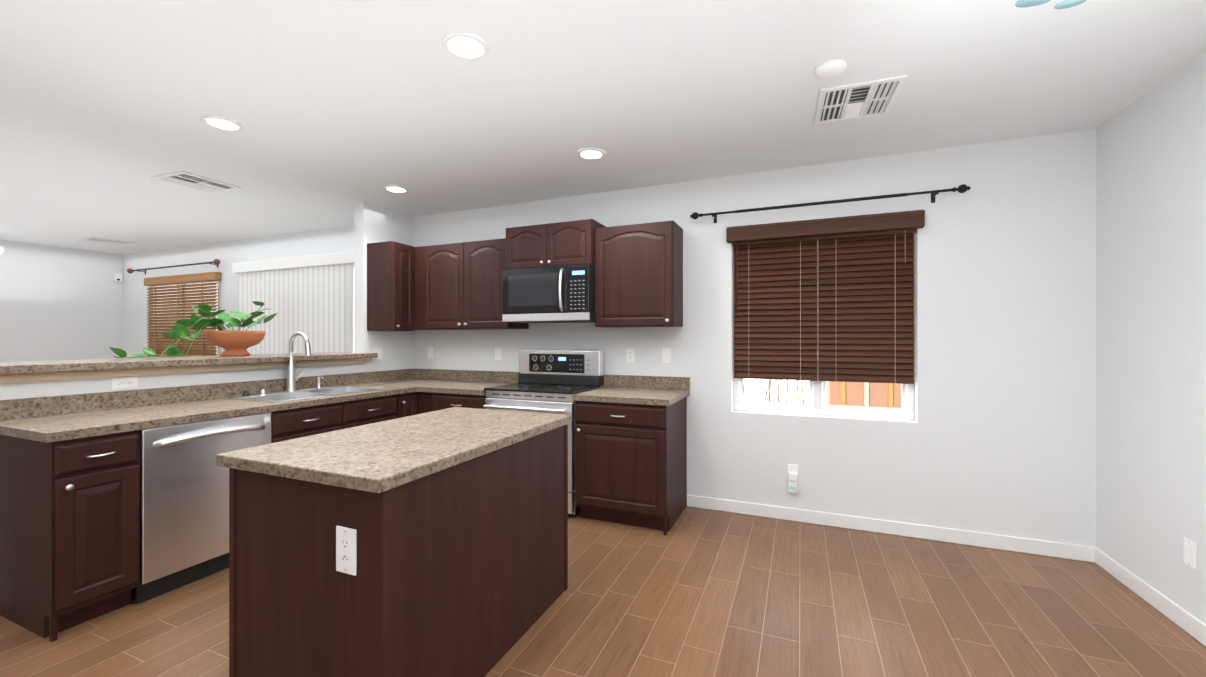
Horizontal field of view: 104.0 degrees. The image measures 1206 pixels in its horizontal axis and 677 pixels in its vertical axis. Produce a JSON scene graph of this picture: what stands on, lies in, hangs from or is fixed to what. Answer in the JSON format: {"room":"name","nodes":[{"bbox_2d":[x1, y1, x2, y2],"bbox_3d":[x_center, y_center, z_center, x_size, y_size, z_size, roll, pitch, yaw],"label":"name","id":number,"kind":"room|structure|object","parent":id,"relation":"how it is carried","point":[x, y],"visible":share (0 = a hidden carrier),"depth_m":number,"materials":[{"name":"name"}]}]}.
{"room":"kitchen","nodes":[
{"label":"kitchen","id":0,"kind":"room"},
{"bbox_2d":[0,240,119,361],"bbox_3d":[-8.314,0.040,3.857,0.150,2.520,6.540,0,0,23],"label":"wall","id":1,"kind":"structure","parent":0,"point":[57,303],"depth_m":6.25,"materials":[{"name":"white paint"}]},
{"bbox_2d":[113,273,122,281],"bbox_3d":[-6.987,-0.878,6.790,0.033,0.120,0.095,0,0,23],"label":"sensor","id":2,"kind":"object","parent":1,"relation":"attached to","point":[117,277],"visible":0.98,"depth_m":6.78,"materials":[{"name":"white plastic"}]},
{"bbox_2d":[352,202,411,371],"bbox_3d":[-2.075,0.040,4.483,0.120,2.520,0.570,0,0,23],"label":"wall","id":3,"kind":"structure","parent":0,"point":[372,223],"depth_m":4.31,"materials":[{"name":"white paint"}]},
{"bbox_2d":[372,348,381,360],"bbox_3d":[-2.071,0.145,4.324,0.008,0.115,0.116,0,0,23],"label":"light switch","id":4,"kind":"object","parent":3,"relation":"attached to","point":[377,350],"visible":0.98,"depth_m":4.33,"materials":[{"name":"white plastic"}]},
{"bbox_2d":[367,241,413,330],"bbox_3d":[-1.910,-0.460,4.269,0.343,0.780,0.243,0,0,23],"label":"upper cabinet","id":5,"kind":"object","parent":3,"relation":"attached to","point":[390,285],"visible":1,"depth_m":4.18,"materials":[{"name":"brown wood"}]},
{"bbox_2d":[0,506,1205,676],"bbox_3d":[-3.322,1.329,1.773,10.970,0.060,6.850,0,0,23],"label":"floor","id":6,"kind":"structure","parent":0,"point":[697,592],"depth_m":2.18,"materials":[{"name":"brown wood"}]},
{"bbox_2d":[0,352,377,399],"bbox_3d":[-2.743,0.715,3.293,0.605,1.170,2.290,0,0,23],"label":"wall","id":7,"kind":"structure","parent":6,"relation":"on","point":[27,379],"depth_m":2.85,"materials":[{"name":"white paint"}]},
{"bbox_2d":[112,376,137,389],"bbox_3d":[-2.747,0.255,2.709,0.008,0.070,0.115,0,0,23],"label":"outlet","id":8,"kind":"object","parent":7,"relation":"attached to","point":[129,382],"visible":1,"depth_m":2.71,"materials":[{"name":"white plastic"}]},
{"bbox_2d":[109,301,276,358],"bbox_3d":[-2.764,-0.076,3.287,0.535,0.411,1.024,0,0,23],"label":"pothos plant","id":9,"kind":"object","parent":7,"relation":"on","point":[235,343],"visible":1,"depth_m":3.34,"materials":[{"name":"green plant"}]},
{"bbox_2d":[136,412,270,603],"bbox_3d":[-2.378,0.872,2.669,0.679,0.856,0.604,0,0,23],"label":"dishwasher","id":10,"kind":"object","parent":6,"relation":"on","point":[183,509],"visible":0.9,"depth_m":2.44,"materials":[{"name":"grey metal"}]},
{"bbox_2d":[0,368,519,641],"bbox_3d":[-1.815,0.800,3.226,1.322,1.000,2.702,0,0,23],"label":"base cabinet","id":11,"kind":"object","parent":6,"relation":"on","point":[69,511],"visible":0.56,"depth_m":2.20,"materials":[{"name":"brown wood"}]},
{"bbox_2d":[222,386,387,402],"bbox_3d":[-2.119,0.491,3.433,0.547,0.197,0.864,0,0,23],"label":"sink basin","id":12,"kind":"object","parent":11,"relation":"in","point":[282,396],"visible":0.27,"depth_m":3.43,"materials":[{"name":"silver metal"}]},
{"bbox_2d":[242,332,323,395],"bbox_3d":[-2.268,0.171,3.445,0.243,0.444,0.574,0,0,23],"label":"faucet","id":13,"kind":"object","parent":12,"relation":"on","point":[291,379],"visible":0.94,"depth_m":3.50,"materials":[{"name":"silver metal"}]},
{"bbox_2d":[216,407,571,676],"bbox_3d":[-0.753,0.848,2.038,0.775,0.902,1.220,0,0,23],"label":"kitchen island","id":14,"kind":"object","parent":6,"relation":"on","point":[456,518],"visible":1,"depth_m":1.60,"materials":[{"name":"brown wood"}]},
{"bbox_2d":[336,526,356,575],"bbox_3d":[-0.777,0.641,1.425,0.084,0.138,0.008,0,0,23],"label":"outlet","id":15,"kind":"object","parent":14,"relation":"attached to","point":[346,549],"visible":1,"depth_m":1.42,"materials":[{"name":"white plastic"}]},
{"bbox_2d":[483,350,603,516],"bbox_3d":[-0.465,0.701,3.745,0.762,1.198,0.648,0,0,23],"label":"range oven","id":16,"kind":"object","parent":6,"relation":"on","point":[551,381],"visible":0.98,"depth_m":3.76,"materials":[{"name":"silver metal"}]},
{"bbox_2d":[572,375,689,534],"bbox_3d":[0.223,0.800,3.487,0.702,1.000,0.647,0,0,23],"label":"base cabinet","id":17,"kind":"object","parent":6,"relation":"on","point":[630,449],"visible":1,"depth_m":3.25,"materials":[{"name":"brown wood"}]},
{"bbox_2d":[0,0,1205,254],"bbox_3d":[-3.322,-1.251,1.774,10.970,0.060,6.850,0,0,23],"label":"ceiling","id":18,"kind":"structure","parent":0,"point":[336,108],"depth_m":2.36,"materials":[{"name":"white paint"}]},
{"bbox_2d":[0,246,4,254],"bbox_3d":[-6.747,-1.046,5.077,0.380,0.345,0.380,0,0,23],"label":"ceiling light","id":19,"kind":"object","parent":18,"relation":"attached to","point":[1,250],"visible":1,"depth_m":5.17,"materials":[{"name":"white plastic"}]},
{"bbox_2d":[76,236,134,245],"bbox_3d":[-6.196,-1.212,5.877,0.370,0.015,0.400,0,0,23],"label":"ceiling vent","id":20,"kind":"object","parent":18,"relation":"in","point":[104,241],"visible":1,"depth_m":5.86,"materials":[{"name":"white metal"}]},
{"bbox_2d":[151,171,240,192],"bbox_3d":[-3.161,-1.214,3.675,0.390,0.015,0.419,0,0,23],"label":"ceiling vent","id":21,"kind":"object","parent":18,"relation":"in","point":[194,181],"visible":1,"depth_m":3.65,"materials":[{"name":"white metal"}]},
{"bbox_2d":[201,115,243,130],"bbox_3d":[-2.151,-1.214,2.667,0.190,0.011,0.190,0,0,23],"label":"recessed light","id":22,"kind":"object","parent":18,"relation":"in","point":[222,123],"visible":0.94,"depth_m":2.66,"materials":[{"name":"white plastic"}]},
{"bbox_2d":[383,185,408,192],"bbox_3d":[-1.684,-1.214,3.837,0.190,0.011,0.190,0,0,23],"label":"recessed light","id":23,"kind":"object","parent":18,"relation":"in","point":[395,188],"visible":0.98,"depth_m":3.82,"materials":[{"name":"white plastic"}]},
{"bbox_2d":[442,31,488,59],"bbox_3d":[-0.571,-1.215,1.963,0.190,0.011,0.190,0,0,23],"label":"recessed light","id":24,"kind":"object","parent":18,"relation":"in","point":[465,45],"visible":1,"depth_m":1.95,"materials":[{"name":"white plastic"}]},
{"bbox_2d":[577,148,605,159],"bbox_3d":[-0.077,-1.214,3.105,0.190,0.011,0.190,0,0,23],"label":"recessed light","id":25,"kind":"object","parent":18,"relation":"in","point":[591,153],"visible":0.98,"depth_m":3.09,"materials":[{"name":"white plastic"}]},
{"bbox_2d":[814,58,846,78],"bbox_3d":[1.023,-1.204,2.120,0.132,0.033,0.132,0,0,23],"label":"smoke detector","id":26,"kind":"object","parent":18,"relation":"attached to","point":[830,68],"visible":0.98,"depth_m":2.09,"materials":[{"name":"white plastic"}]},
{"bbox_2d":[814,75,907,124],"bbox_3d":[1.303,-1.214,2.425,0.390,0.015,0.419,0,0,23],"label":"ceiling vent","id":27,"kind":"object","parent":18,"relation":"in","point":[862,100],"visible":1,"depth_m":2.40,"materials":[{"name":"white metal"}]},
{"bbox_2d":[1015,0,1085,8],"bbox_3d":[1.493,-1.147,1.359,0.548,0.147,0.558,0,0,23],"label":"ceiling light","id":28,"kind":"object","parent":18,"relation":"attached to","point":[1064,4],"visible":1,"depth_m":1.54,"materials":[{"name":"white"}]},
{"bbox_2d":[120,129,1091,545],"bbox_3d":[-2.029,0.041,4.864,10.970,2.520,0.150,0,0,23],"label":"wall","id":29,"kind":"structure","parent":0,"point":[1058,337],"depth_m":3.08,"materials":[{"name":"white paint"}]},
{"bbox_2d":[127,259,220,274],"bbox_3d":[-5.694,-0.942,6.247,2.064,0.087,0.127,0,0,23],"label":"curtain rod","id":30,"kind":"object","parent":29,"relation":"attached to","point":[217,262],"visible":1,"depth_m":6.17,"materials":[{"name":"black metal"}]},
{"bbox_2d":[151,281,219,355],"bbox_3d":[-5.565,-0.204,6.259,1.570,1.110,0.004,0,0,23],"label":"window","id":31,"kind":"structure","parent":29,"relation":"in","point":[218,306],"depth_m":6.19,"materials":[{"name":"white"}]},
{"bbox_2d":[144,272,220,357],"bbox_3d":[-5.579,-0.241,6.224,1.630,1.185,0.069,0,0,23],"label":"window blind","id":32,"kind":"object","parent":31,"relation":"attached to","point":[171,315],"visible":0.62,"depth_m":6.21,"materials":[{"name":"brown wood"}]},
{"bbox_2d":[232,251,353,354],"bbox_3d":[-3.496,0.176,5.334,2.080,2.170,0.104,0,0,23],"label":"window blind","id":33,"kind":"object","parent":29,"relation":"attached to","point":[311,297],"visible":0.4,"depth_m":5.25,"materials":[{"name":"white"}]},
{"bbox_2d":[353,265,353,352],"bbox_3d":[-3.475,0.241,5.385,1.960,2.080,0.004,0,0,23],"label":"vertical blind slat","id":34,"kind":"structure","parent":29,"relation":"in","point":[353,308],"depth_m":5.05,"materials":[{"name":"white plastic"}]},
{"bbox_2d":[414,246,421,329],"bbox_3d":[-1.769,-0.462,4.497,0.429,0.755,0.321,0,0,23],"label":"upper cabinet","id":35,"kind":"object","parent":29,"relation":"attached to","point":[417,250],"depth_m":4.31,"materials":[{"name":"brown wood"}]},
{"bbox_2d":[428,347,432,358],"bbox_3d":[-1.700,0.141,4.640,0.070,0.115,0.008,0,0,23],"label":"outlet","id":36,"kind":"object","parent":29,"relation":"attached to","point":[430,352],"visible":1,"depth_m":4.63,"materials":[{"name":"white plastic"}]},
{"bbox_2d":[422,238,528,329],"bbox_3d":[-1.148,-0.462,4.237,0.916,0.755,0.321,0,0,23],"label":"upper cabinet","id":37,"kind":"object","parent":29,"relation":"attached to","point":[457,286],"depth_m":4.09,"materials":[{"name":"brown wood"}]},
{"bbox_2d":[495,347,501,359],"bbox_3d":[-0.962,0.140,4.332,0.070,0.115,0.008,0,0,23],"label":"outlet","id":38,"kind":"object","parent":29,"relation":"attached to","point":[498,353],"visible":1,"depth_m":4.33,"materials":[{"name":"white plastic"}]},
{"bbox_2d":[506,219,605,269],"bbox_3d":[-0.379,-0.735,3.874,0.776,0.350,0.397,0,0,23],"label":"upper cabinet","id":39,"kind":"object","parent":29,"relation":"attached to","point":[567,243],"visible":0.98,"depth_m":3.70,"materials":[{"name":"brown wood"}]},
{"bbox_2d":[502,264,594,322],"bbox_3d":[-0.391,-0.345,3.844,0.772,0.424,0.460,0,0,23],"label":"over-the-range microwave","id":40,"kind":"object","parent":39,"relation":"attached to","point":[560,294],"visible":0.98,"depth_m":3.66,"materials":[{"name":"black plastic"}]},
{"bbox_2d":[626,349,634,362],"bbox_3d":[0.224,0.140,3.836,0.070,0.115,0.008,0,0,23],"label":"outlet","id":41,"kind":"object","parent":29,"relation":"attached to","point":[630,355],"visible":1,"depth_m":3.83,"materials":[{"name":"white plastic"}]},
{"bbox_2d":[595,220,682,327],"bbox_3d":[0.273,-0.470,3.628,0.612,0.760,0.347,0,0,23],"label":"upper cabinet","id":42,"kind":"object","parent":29,"relation":"attached to","point":[638,275],"visible":1,"depth_m":3.49,"materials":[{"name":"brown wood"}]},
{"bbox_2d":[662,348,670,362],"bbox_3d":[0.501,0.135,3.720,0.070,0.115,0.007,0,0,23],"label":"outlet","id":43,"kind":"object","parent":29,"relation":"attached to","point":[666,355],"visible":1,"depth_m":3.72,"materials":[{"name":"white plastic"}]},
{"bbox_2d":[787,464,797,492],"bbox_3d":[1.347,0.994,3.347,0.070,0.192,0.043,0,0,23],"label":"outlet","id":44,"kind":"object","parent":29,"relation":"attached to","point":[792,476],"visible":1,"depth_m":3.33,"materials":[{"name":"white plastic"}]},
{"bbox_2d":[733,236,913,420],"bbox_3d":[1.550,-0.125,3.405,1.180,1.350,0.070,0,0,23],"label":"window","id":45,"kind":"structure","parent":29,"relation":"in","point":[817,405],"depth_m":3.37,"materials":[{"name":"white plastic"}]},
{"bbox_2d":[726,210,924,383],"bbox_3d":[1.509,-0.263,3.307,1.240,1.125,0.138,0,0,23],"label":"window blind","id":46,"kind":"object","parent":45,"relation":"attached to","point":[866,297],"visible":0.96,"depth_m":3.31,"materials":[{"name":"brown wood"}]},
{"bbox_2d":[690,184,970,222],"bbox_3d":[1.470,-0.914,3.259,1.735,0.077,0.111,0,0,23],"label":"curtain rod","id":47,"kind":"object","parent":29,"relation":"attached to","point":[963,188],"visible":1,"depth_m":3.17,"materials":[{"name":"black metal"}]},
{"bbox_2d":[687,495,1090,561],"bbox_3d":[1.746,1.255,3.197,2.378,0.090,0.013,0,0,23],"label":"baseboard","id":48,"kind":"structure","parent":29,"relation":"attached to","point":[972,538],"depth_m":3.09,"materials":[{"name":"white wood"}]},
{"bbox_2d":[1092,51,1205,623],"bbox_3d":[1.667,0.038,-0.318,0.150,2.520,6.540,0,0,23],"label":"wall","id":49,"kind":"structure","parent":0,"point":[1149,158],"depth_m":2.29,"materials":[{"name":"white paint"}]},
{"bbox_2d":[1091,546,1205,646],"bbox_3d":[1.599,1.253,-0.269,0.013,0.090,6.520,0,0,23],"label":"baseboard","id":50,"kind":"structure","parent":49,"relation":"attached to","point":[1186,621],"depth_m":2.28,"materials":[{"name":"white wood"}]},
{"bbox_2d":[1184,537,1196,569],"bbox_3d":[2.582,0.944,2.074,0.008,0.115,0.070,0,0,23],"label":"outlet","id":51,"kind":"object","parent":49,"relation":"attached to","point":[1190,553],"visible":1,"depth_m":2.06,"materials":[{"name":"white plastic"}]},
{"label":"outside","id":52,"kind":"structure","parent":0,"visible":0},
{"bbox_3d":[3.553,1.352,8.193,12.000,0.060,9.900,0,0,23],"label":"ground","id":53,"kind":"structure","parent":52,"visible":0},
{"bbox_2d":[743,379,805,402],"bbox_3d":[1.620,0.693,4.761,0.816,1.280,0.783,0,0,23],"label":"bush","id":54,"kind":"object","parent":53,"relation":"on","point":[778,388],"depth_m":4.60,"materials":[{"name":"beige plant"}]},
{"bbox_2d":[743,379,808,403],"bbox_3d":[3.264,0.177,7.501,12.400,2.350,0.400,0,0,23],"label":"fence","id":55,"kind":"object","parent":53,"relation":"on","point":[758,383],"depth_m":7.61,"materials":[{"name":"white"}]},
{"bbox_2d":[826,381,900,407],"bbox_3d":[3.430,0.571,5.995,1.030,1.540,0.850,0,0,23],"label":"shed","id":56,"kind":"object","parent":53,"relation":"on","point":[854,392],"depth_m":5.71,"materials":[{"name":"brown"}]}
]}

